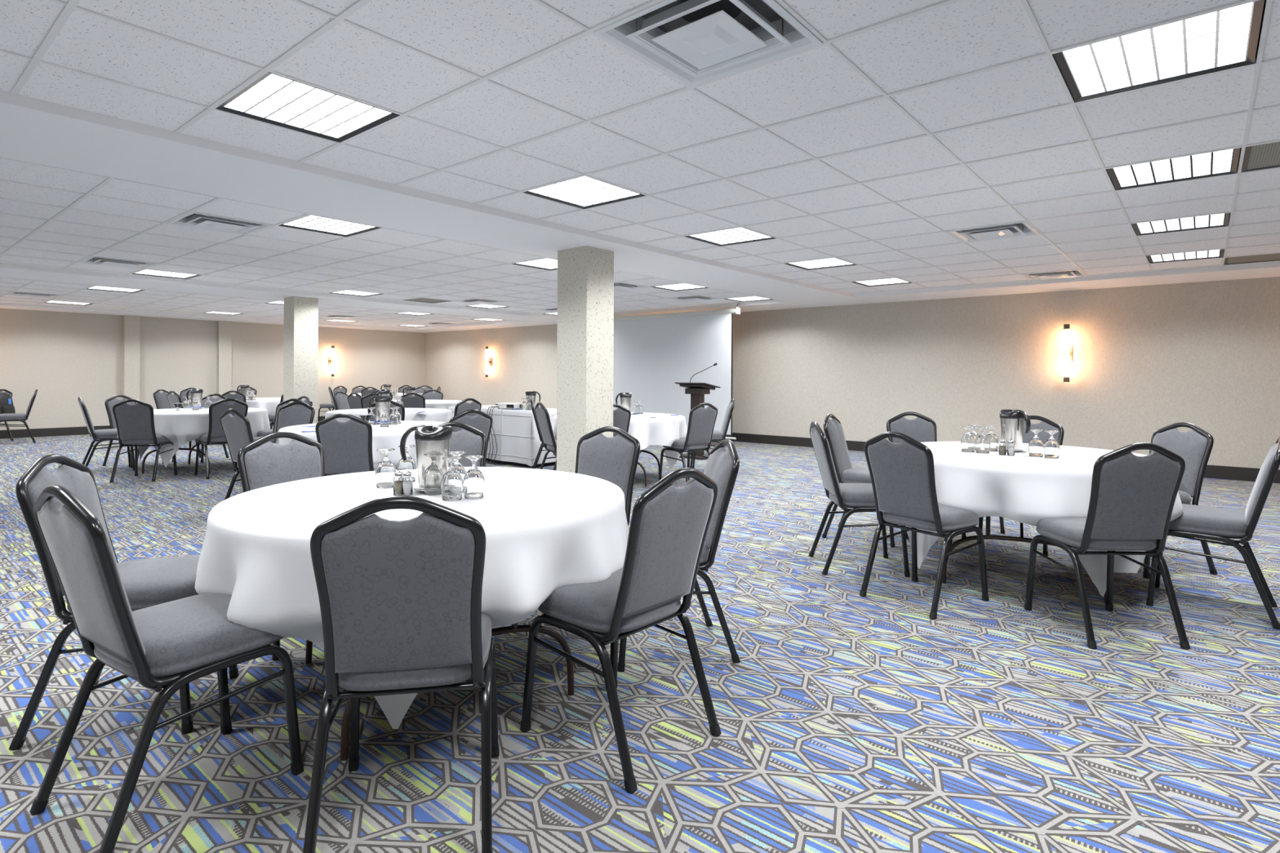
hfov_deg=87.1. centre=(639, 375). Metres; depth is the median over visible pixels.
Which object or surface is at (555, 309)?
ceiling vent
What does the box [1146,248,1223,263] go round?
ceiling light
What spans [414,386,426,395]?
banquet chair
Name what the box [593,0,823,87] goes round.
ceiling vent
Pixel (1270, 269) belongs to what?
ceiling beam
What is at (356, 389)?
banquet chair
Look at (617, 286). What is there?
ceiling vent
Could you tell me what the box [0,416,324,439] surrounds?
baseboard
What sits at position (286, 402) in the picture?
banquet chair
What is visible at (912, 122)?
ceiling
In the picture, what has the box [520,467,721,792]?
banquet chair
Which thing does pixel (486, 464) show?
power cord
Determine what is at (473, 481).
water goblet
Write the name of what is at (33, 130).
ceiling beam
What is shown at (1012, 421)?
water pitcher
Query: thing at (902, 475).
banquet chair
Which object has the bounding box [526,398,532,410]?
water goblet
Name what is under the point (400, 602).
banquet chair
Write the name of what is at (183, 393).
banquet chair
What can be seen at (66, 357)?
wall
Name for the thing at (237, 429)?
banquet chair
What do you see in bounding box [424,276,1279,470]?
wall
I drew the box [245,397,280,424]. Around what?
tablecloth
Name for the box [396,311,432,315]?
ceiling light
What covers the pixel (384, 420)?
water goblet
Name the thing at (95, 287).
ceiling light
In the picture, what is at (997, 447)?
saucer
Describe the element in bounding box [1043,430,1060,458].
water goblet
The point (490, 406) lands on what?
cable
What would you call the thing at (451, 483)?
water goblet
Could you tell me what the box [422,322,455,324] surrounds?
ceiling vent
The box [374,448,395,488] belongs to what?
water goblet
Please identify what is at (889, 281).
ceiling light
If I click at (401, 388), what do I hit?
banquet chair
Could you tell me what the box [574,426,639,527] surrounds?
banquet chair
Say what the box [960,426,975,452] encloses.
water goblet
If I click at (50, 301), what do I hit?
ceiling light
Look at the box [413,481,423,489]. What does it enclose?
napkin
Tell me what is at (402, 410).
banquet chair
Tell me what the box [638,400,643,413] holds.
water goblet
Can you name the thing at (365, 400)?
banquet chair
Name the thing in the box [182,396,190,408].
water goblet
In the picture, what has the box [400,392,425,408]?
banquet chair
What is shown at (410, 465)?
water goblet
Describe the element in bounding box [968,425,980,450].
water goblet
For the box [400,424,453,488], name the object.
water pitcher
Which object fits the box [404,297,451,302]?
ceiling vent
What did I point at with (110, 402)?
banquet chair
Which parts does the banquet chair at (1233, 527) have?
leg, leg, seat, frame, backrest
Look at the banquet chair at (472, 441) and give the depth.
4.09 m
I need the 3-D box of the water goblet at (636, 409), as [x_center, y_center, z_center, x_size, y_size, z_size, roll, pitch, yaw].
[-0.044,0.389,8.197,0.083,0.159,0.083,0,0,40]
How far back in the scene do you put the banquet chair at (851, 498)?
4.15 m
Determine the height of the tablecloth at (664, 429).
0.647 m
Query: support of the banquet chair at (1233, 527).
on the floor
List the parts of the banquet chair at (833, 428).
frame, backrest, seat, leg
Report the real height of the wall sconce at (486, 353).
0.774 m
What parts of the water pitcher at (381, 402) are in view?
handle, lid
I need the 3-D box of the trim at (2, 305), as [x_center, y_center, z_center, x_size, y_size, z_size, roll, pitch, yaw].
[-10.392,-1.340,13.365,0.700,0.228,12.370,0,0,40]
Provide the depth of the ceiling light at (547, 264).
7.50 m
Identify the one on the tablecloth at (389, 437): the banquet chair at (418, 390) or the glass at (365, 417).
the glass at (365, 417)
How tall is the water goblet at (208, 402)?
0.159 m
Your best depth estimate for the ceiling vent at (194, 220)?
5.51 m
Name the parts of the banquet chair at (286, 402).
seat, frame, backrest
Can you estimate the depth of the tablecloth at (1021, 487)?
3.56 m
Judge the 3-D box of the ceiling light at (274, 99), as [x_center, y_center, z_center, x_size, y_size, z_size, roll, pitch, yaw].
[-1.549,-1.277,3.148,0.587,0.090,0.587,0,0,40]
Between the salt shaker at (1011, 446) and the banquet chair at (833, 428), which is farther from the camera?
the banquet chair at (833, 428)
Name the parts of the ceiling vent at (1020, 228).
plate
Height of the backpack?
0.474 m
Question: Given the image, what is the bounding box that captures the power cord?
[485,464,509,466]
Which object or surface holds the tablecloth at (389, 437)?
on the round table
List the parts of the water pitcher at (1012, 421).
lid, handle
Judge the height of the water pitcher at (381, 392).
0.248 m
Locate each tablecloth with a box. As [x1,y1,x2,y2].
[116,408,270,467]
[194,466,628,728]
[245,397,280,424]
[276,420,446,468]
[324,408,451,422]
[348,392,406,399]
[390,400,461,408]
[552,412,687,472]
[906,441,1183,597]
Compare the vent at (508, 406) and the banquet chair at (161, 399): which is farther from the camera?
the banquet chair at (161, 399)
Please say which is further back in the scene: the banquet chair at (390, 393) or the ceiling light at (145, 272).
the banquet chair at (390, 393)
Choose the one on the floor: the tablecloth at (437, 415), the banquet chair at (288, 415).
the banquet chair at (288, 415)
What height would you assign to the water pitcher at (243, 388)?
0.248 m
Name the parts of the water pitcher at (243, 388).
lid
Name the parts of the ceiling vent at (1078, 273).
plate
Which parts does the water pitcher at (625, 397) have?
handle, lid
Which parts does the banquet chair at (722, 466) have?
leg, seat, leg, leg, backrest, frame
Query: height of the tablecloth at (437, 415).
0.647 m
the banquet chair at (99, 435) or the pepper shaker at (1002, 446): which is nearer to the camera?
the pepper shaker at (1002, 446)
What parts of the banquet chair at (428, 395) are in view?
backrest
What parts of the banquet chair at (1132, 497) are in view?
leg, leg, seat, leg, frame, backrest, leg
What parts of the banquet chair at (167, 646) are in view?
backrest, frame, seat, leg, leg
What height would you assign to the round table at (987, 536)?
0.736 m
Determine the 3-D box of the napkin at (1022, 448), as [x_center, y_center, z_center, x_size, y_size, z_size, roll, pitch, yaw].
[2.357,0.460,4.266,0.150,0.020,0.150,0,0,-37]
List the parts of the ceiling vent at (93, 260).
plate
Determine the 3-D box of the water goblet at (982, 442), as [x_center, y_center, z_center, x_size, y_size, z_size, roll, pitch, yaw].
[2.121,0.399,4.165,0.083,0.159,0.083,0,0,40]
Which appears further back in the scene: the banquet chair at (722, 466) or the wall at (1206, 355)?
the wall at (1206, 355)
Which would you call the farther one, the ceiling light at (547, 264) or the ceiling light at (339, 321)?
the ceiling light at (339, 321)
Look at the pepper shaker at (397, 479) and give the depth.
2.60 m
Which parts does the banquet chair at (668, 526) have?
leg, seat, leg, frame, backrest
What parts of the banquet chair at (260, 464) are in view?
leg, frame, backrest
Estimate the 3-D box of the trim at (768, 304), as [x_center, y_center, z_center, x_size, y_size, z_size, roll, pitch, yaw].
[0.681,-1.289,12.789,5.280,0.228,0.950,0,0,40]
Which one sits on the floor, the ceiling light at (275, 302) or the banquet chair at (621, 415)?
the banquet chair at (621, 415)
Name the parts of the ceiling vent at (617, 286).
plate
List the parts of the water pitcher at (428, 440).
handle, lid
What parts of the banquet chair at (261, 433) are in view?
seat, frame, backrest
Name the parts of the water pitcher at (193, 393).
handle, lid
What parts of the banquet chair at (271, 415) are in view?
seat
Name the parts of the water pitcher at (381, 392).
lid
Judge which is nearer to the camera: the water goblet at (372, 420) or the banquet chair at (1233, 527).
the banquet chair at (1233, 527)
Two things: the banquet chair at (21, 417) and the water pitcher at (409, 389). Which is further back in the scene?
the banquet chair at (21, 417)
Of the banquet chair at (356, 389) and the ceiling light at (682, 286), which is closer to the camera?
the ceiling light at (682, 286)
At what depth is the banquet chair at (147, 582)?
2.27 m
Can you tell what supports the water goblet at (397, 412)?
on the tablecloth at (389, 437)
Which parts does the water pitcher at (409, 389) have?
lid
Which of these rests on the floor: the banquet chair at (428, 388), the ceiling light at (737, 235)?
the banquet chair at (428, 388)
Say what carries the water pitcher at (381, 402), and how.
on the napkin
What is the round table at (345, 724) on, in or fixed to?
on the floor
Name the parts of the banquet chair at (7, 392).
frame, leg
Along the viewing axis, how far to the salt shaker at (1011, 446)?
4.01 m
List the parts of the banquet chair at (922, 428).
backrest, frame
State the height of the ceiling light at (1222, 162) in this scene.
0.090 m
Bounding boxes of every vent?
[7,291,63,297]
[79,256,159,269]
[166,212,274,235]
[320,315,359,318]
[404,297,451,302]
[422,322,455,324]
[456,298,505,304]
[506,404,514,408]
[537,307,557,311]
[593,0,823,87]
[613,282,648,290]
[668,295,719,301]
[946,221,1039,243]
[1020,269,1086,279]
[1224,253,1279,264]
[1241,141,1279,172]
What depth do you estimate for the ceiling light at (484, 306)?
12.18 m
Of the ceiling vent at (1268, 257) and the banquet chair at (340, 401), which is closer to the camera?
the ceiling vent at (1268, 257)
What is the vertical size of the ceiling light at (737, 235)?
0.090 m
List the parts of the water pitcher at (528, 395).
lid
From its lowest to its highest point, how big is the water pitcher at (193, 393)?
0.248 m
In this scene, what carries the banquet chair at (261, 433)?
on the floor
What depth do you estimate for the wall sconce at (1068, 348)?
8.98 m
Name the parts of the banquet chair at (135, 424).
leg, backrest, leg, frame, seat, leg, leg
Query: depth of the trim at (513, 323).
16.53 m
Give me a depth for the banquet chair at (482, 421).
5.66 m
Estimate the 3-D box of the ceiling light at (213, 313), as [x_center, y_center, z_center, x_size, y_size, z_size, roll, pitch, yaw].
[-8.479,-1.309,13.712,0.587,0.090,0.587,0,0,40]
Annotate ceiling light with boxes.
[44,300,92,305]
[87,285,144,293]
[131,269,200,279]
[203,311,244,315]
[215,71,399,142]
[264,301,284,305]
[279,214,380,236]
[325,320,356,322]
[331,289,382,296]
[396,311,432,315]
[400,324,429,327]
[466,304,506,308]
[471,318,503,321]
[511,257,557,270]
[523,175,645,208]
[542,312,557,315]
[650,283,709,291]
[684,226,775,246]
[724,296,771,302]
[785,257,857,270]
[851,278,912,286]
[1053,0,1264,102]
[1106,147,1239,190]
[1132,213,1229,235]
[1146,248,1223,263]
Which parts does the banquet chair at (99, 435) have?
backrest, frame, seat, leg, leg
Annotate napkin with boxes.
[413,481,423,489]
[998,446,1027,449]
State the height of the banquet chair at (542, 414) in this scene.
0.929 m
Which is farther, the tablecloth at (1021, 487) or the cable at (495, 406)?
the cable at (495, 406)
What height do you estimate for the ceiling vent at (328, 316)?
0.136 m
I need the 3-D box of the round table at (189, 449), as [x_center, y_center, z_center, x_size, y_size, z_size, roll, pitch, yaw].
[-5.611,0.820,8.563,1.488,0.736,1.488,0,0,0]
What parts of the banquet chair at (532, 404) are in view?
frame, leg, leg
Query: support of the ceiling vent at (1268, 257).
in the ceiling
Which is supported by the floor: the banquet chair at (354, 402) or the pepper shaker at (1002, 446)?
the banquet chair at (354, 402)
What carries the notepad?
on the tablecloth at (389, 437)
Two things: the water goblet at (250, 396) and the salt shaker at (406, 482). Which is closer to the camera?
the salt shaker at (406, 482)
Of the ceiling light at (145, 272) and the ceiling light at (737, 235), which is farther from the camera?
the ceiling light at (145, 272)
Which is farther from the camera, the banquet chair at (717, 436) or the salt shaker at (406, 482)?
the banquet chair at (717, 436)
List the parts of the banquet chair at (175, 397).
backrest, frame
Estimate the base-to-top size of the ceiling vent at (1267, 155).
0.007 m
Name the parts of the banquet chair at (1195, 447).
leg, backrest, frame, seat, leg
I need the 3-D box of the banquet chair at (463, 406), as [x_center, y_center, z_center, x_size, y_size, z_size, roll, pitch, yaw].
[-2.323,0.743,8.481,0.566,0.929,0.452,0,0,36]
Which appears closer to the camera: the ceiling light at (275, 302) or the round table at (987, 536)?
the round table at (987, 536)
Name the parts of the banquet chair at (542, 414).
leg, backrest, seat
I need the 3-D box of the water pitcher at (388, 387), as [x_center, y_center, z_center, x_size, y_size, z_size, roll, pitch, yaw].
[-5.186,0.303,13.755,0.195,0.248,0.140,0,0,-31]
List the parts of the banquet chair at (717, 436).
leg, leg, seat, frame, backrest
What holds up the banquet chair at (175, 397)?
on the floor
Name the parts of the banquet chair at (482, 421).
backrest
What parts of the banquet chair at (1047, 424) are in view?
leg, backrest, frame, leg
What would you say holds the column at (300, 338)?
on the floor
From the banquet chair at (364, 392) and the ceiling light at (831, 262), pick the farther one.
the banquet chair at (364, 392)
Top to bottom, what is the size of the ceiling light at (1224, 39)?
0.090 m
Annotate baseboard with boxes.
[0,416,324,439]
[729,432,1279,483]
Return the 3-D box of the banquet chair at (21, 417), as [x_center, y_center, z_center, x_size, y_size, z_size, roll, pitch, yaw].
[-10.732,0.704,11.571,0.566,0.929,0.452,0,0,-43]
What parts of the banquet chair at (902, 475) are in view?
backrest, frame, leg, seat, leg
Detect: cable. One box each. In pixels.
[487,406,505,464]
[488,406,497,464]
[491,406,511,465]
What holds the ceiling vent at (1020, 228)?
in the ceiling
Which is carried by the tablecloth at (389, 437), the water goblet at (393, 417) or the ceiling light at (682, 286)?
the water goblet at (393, 417)
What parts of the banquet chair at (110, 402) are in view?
leg, frame, backrest, leg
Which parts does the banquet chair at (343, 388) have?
leg, seat, backrest, frame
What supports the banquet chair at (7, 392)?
on the floor
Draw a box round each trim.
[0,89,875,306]
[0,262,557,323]
[0,302,408,331]
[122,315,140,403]
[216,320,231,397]
[395,320,557,333]
[613,300,813,316]
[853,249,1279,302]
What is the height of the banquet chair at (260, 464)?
0.929 m
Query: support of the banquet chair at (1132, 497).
on the floor
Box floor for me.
[0,426,1279,852]
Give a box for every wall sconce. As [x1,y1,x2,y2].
[328,345,334,376]
[484,346,493,377]
[1062,324,1072,382]
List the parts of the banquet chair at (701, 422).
leg, seat, leg, frame, backrest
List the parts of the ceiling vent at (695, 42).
plate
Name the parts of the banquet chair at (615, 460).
backrest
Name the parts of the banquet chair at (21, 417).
seat, frame, backrest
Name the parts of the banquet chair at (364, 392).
backrest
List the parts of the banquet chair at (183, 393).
backrest, frame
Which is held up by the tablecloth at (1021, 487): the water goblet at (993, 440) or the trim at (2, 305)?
the water goblet at (993, 440)
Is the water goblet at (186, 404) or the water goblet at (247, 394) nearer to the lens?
the water goblet at (186, 404)
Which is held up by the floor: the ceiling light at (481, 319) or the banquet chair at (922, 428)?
the banquet chair at (922, 428)
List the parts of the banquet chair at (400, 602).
leg, leg, backrest, frame, seat, leg, leg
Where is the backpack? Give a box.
[0,391,15,413]
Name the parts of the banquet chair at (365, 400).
backrest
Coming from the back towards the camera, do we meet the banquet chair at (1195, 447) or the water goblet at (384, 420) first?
the water goblet at (384, 420)
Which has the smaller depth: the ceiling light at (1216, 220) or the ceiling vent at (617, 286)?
the ceiling light at (1216, 220)
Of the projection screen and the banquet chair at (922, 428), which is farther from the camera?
the projection screen
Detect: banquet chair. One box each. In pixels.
[0,389,13,440]
[0,389,37,443]
[8,454,238,751]
[29,484,303,852]
[77,396,134,471]
[102,395,163,467]
[109,399,177,482]
[152,389,170,408]
[167,391,199,447]
[171,393,229,462]
[179,387,197,403]
[194,398,248,479]
[219,408,253,500]
[220,390,246,444]
[237,431,324,661]
[238,386,257,395]
[253,398,302,443]
[257,395,312,436]
[267,394,283,429]
[273,401,315,444]
[302,495,499,852]
[315,413,380,475]
[317,386,346,422]
[328,386,336,410]
[333,391,350,409]
[346,392,362,408]
[351,386,365,393]
[360,386,377,396]
[360,393,378,408]
[367,400,404,420]
[371,389,392,399]
[398,385,408,392]
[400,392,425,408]
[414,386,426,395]
[419,385,432,392]
[422,389,443,399]
[432,422,486,466]
[448,408,493,466]
[453,398,481,417]
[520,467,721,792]
[529,398,546,468]
[534,402,556,470]
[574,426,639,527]
[613,404,631,436]
[617,439,740,671]
[657,402,717,481]
[689,398,734,468]
[808,421,910,577]
[822,413,894,547]
[859,431,989,619]
[886,411,966,539]
[977,415,1063,555]
[1024,442,1190,648]
[1142,422,1217,578]
[1146,435,1279,629]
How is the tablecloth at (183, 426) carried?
on the round table at (189, 449)
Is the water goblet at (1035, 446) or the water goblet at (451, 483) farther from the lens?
the water goblet at (1035, 446)
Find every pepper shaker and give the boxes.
[393,471,403,495]
[999,439,1006,455]
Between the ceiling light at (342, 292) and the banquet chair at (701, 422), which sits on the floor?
the banquet chair at (701, 422)
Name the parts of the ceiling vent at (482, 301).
plate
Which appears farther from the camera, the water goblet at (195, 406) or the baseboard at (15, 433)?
the baseboard at (15, 433)
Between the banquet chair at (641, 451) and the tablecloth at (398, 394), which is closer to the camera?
the banquet chair at (641, 451)
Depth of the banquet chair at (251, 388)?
15.02 m
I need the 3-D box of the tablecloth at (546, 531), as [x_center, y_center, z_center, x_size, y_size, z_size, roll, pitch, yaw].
[-0.820,0.787,2.692,1.600,0.643,1.624,0,0,40]
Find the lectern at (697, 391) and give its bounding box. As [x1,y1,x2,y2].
[674,362,720,460]
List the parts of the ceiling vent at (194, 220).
plate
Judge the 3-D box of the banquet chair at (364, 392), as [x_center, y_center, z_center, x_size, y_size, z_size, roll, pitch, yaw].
[-6.171,0.725,15.570,0.452,0.929,0.566,0,0,-7]
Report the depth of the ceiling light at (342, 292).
10.30 m
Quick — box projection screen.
[613,303,740,439]
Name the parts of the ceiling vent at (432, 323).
plate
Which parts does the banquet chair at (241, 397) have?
backrest, frame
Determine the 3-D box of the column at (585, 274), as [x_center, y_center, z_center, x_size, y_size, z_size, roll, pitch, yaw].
[-0.519,0.016,6.387,0.390,2.392,0.369,0,0,40]
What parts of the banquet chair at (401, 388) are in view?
backrest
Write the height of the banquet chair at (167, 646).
0.929 m
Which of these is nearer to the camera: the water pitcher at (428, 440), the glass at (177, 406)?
the water pitcher at (428, 440)
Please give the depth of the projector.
9.15 m
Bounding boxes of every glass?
[172,403,183,410]
[359,414,372,422]
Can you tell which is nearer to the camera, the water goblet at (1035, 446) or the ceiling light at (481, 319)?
the water goblet at (1035, 446)
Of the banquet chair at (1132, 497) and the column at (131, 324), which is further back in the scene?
the column at (131, 324)
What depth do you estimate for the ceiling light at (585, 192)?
4.57 m
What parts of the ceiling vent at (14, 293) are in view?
plate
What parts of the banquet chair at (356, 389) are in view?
backrest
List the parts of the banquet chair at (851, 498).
leg, backrest, frame, leg, seat, leg, leg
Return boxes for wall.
[0,308,425,430]
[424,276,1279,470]
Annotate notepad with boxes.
[292,426,315,429]
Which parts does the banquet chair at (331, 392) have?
backrest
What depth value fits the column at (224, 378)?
15.04 m
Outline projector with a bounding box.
[494,402,521,409]
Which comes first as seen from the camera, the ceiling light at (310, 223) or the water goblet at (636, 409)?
the ceiling light at (310, 223)
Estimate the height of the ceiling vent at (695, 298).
0.136 m
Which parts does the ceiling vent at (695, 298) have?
plate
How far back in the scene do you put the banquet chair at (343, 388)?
16.20 m
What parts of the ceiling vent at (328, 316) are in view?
plate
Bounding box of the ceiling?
[0,0,1279,328]
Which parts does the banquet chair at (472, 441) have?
backrest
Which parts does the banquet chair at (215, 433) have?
leg, seat, frame, backrest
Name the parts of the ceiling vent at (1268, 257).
frame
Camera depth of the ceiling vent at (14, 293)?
10.56 m
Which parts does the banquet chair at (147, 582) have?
leg, frame, backrest, leg, seat, leg, leg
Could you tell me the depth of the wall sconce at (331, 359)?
16.87 m
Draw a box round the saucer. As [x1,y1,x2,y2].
[997,447,1028,451]
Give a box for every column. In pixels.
[283,296,318,423]
[556,245,613,472]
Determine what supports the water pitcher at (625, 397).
on the napkin
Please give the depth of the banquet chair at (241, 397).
11.52 m
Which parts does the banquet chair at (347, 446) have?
backrest, seat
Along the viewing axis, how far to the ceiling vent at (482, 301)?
11.18 m
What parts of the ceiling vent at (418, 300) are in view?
frame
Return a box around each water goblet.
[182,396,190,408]
[191,397,199,409]
[204,396,212,408]
[245,391,248,399]
[248,391,253,400]
[252,391,256,399]
[367,407,376,424]
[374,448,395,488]
[379,408,389,426]
[388,407,398,424]
[394,406,401,423]
[396,444,417,481]
[422,453,444,495]
[440,456,463,501]
[447,451,466,492]
[462,455,484,498]
[520,398,527,409]
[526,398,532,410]
[632,400,639,413]
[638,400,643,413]
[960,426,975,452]
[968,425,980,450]
[975,426,990,453]
[985,425,998,451]
[1027,429,1044,457]
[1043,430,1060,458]
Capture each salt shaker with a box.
[401,471,413,495]
[1007,440,1014,455]
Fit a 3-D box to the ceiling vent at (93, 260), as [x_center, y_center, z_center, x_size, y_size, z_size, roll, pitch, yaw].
[-5.792,-1.296,7.490,0.595,0.136,0.595,0,0,40]
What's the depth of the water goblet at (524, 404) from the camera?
9.03 m
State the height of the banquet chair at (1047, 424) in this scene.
0.929 m
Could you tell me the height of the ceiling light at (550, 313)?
0.090 m
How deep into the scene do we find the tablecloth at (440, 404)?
11.40 m
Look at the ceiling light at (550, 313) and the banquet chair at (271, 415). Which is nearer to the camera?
the banquet chair at (271, 415)
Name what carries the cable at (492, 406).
hanging from the projector
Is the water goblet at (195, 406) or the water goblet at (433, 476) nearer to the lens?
the water goblet at (433, 476)
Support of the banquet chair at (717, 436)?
on the floor
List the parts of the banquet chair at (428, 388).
backrest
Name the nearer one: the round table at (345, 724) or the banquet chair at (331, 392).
the round table at (345, 724)
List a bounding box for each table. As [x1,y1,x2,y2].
[142,440,226,474]
[305,622,573,760]
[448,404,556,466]
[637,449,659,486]
[942,515,1106,604]
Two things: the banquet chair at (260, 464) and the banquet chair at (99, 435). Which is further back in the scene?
the banquet chair at (99, 435)
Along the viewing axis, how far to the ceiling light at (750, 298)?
10.82 m
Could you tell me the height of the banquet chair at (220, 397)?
0.929 m
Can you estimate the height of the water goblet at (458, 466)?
0.159 m
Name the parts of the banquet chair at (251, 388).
backrest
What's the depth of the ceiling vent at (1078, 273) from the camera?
8.04 m
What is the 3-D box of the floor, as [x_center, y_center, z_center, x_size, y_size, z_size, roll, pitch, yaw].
[-2.273,1.204,7.188,21.100,0.001,13.320,0,0,40]
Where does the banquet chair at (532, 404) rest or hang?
on the floor
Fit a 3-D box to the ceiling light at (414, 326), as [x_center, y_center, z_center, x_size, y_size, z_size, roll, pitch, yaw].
[-5.740,-1.296,16.988,0.587,0.090,0.587,0,0,40]
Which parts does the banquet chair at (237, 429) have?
backrest, frame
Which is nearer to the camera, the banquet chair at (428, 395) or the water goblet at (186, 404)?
the water goblet at (186, 404)
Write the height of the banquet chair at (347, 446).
0.929 m
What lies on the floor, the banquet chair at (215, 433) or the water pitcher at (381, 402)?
the banquet chair at (215, 433)
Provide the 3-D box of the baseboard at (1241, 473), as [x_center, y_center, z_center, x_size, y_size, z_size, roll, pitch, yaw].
[1.994,1.144,12.292,21.100,0.158,0.014,0,0,40]
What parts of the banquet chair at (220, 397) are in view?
leg, backrest, frame, leg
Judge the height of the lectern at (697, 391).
1.406 m
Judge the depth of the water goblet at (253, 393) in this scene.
11.94 m
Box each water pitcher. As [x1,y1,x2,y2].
[186,388,203,407]
[236,384,249,395]
[368,395,391,422]
[373,389,390,396]
[380,384,391,390]
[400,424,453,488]
[402,386,415,396]
[524,391,540,405]
[615,392,631,410]
[1000,409,1031,448]
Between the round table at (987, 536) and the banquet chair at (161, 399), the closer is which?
the round table at (987, 536)

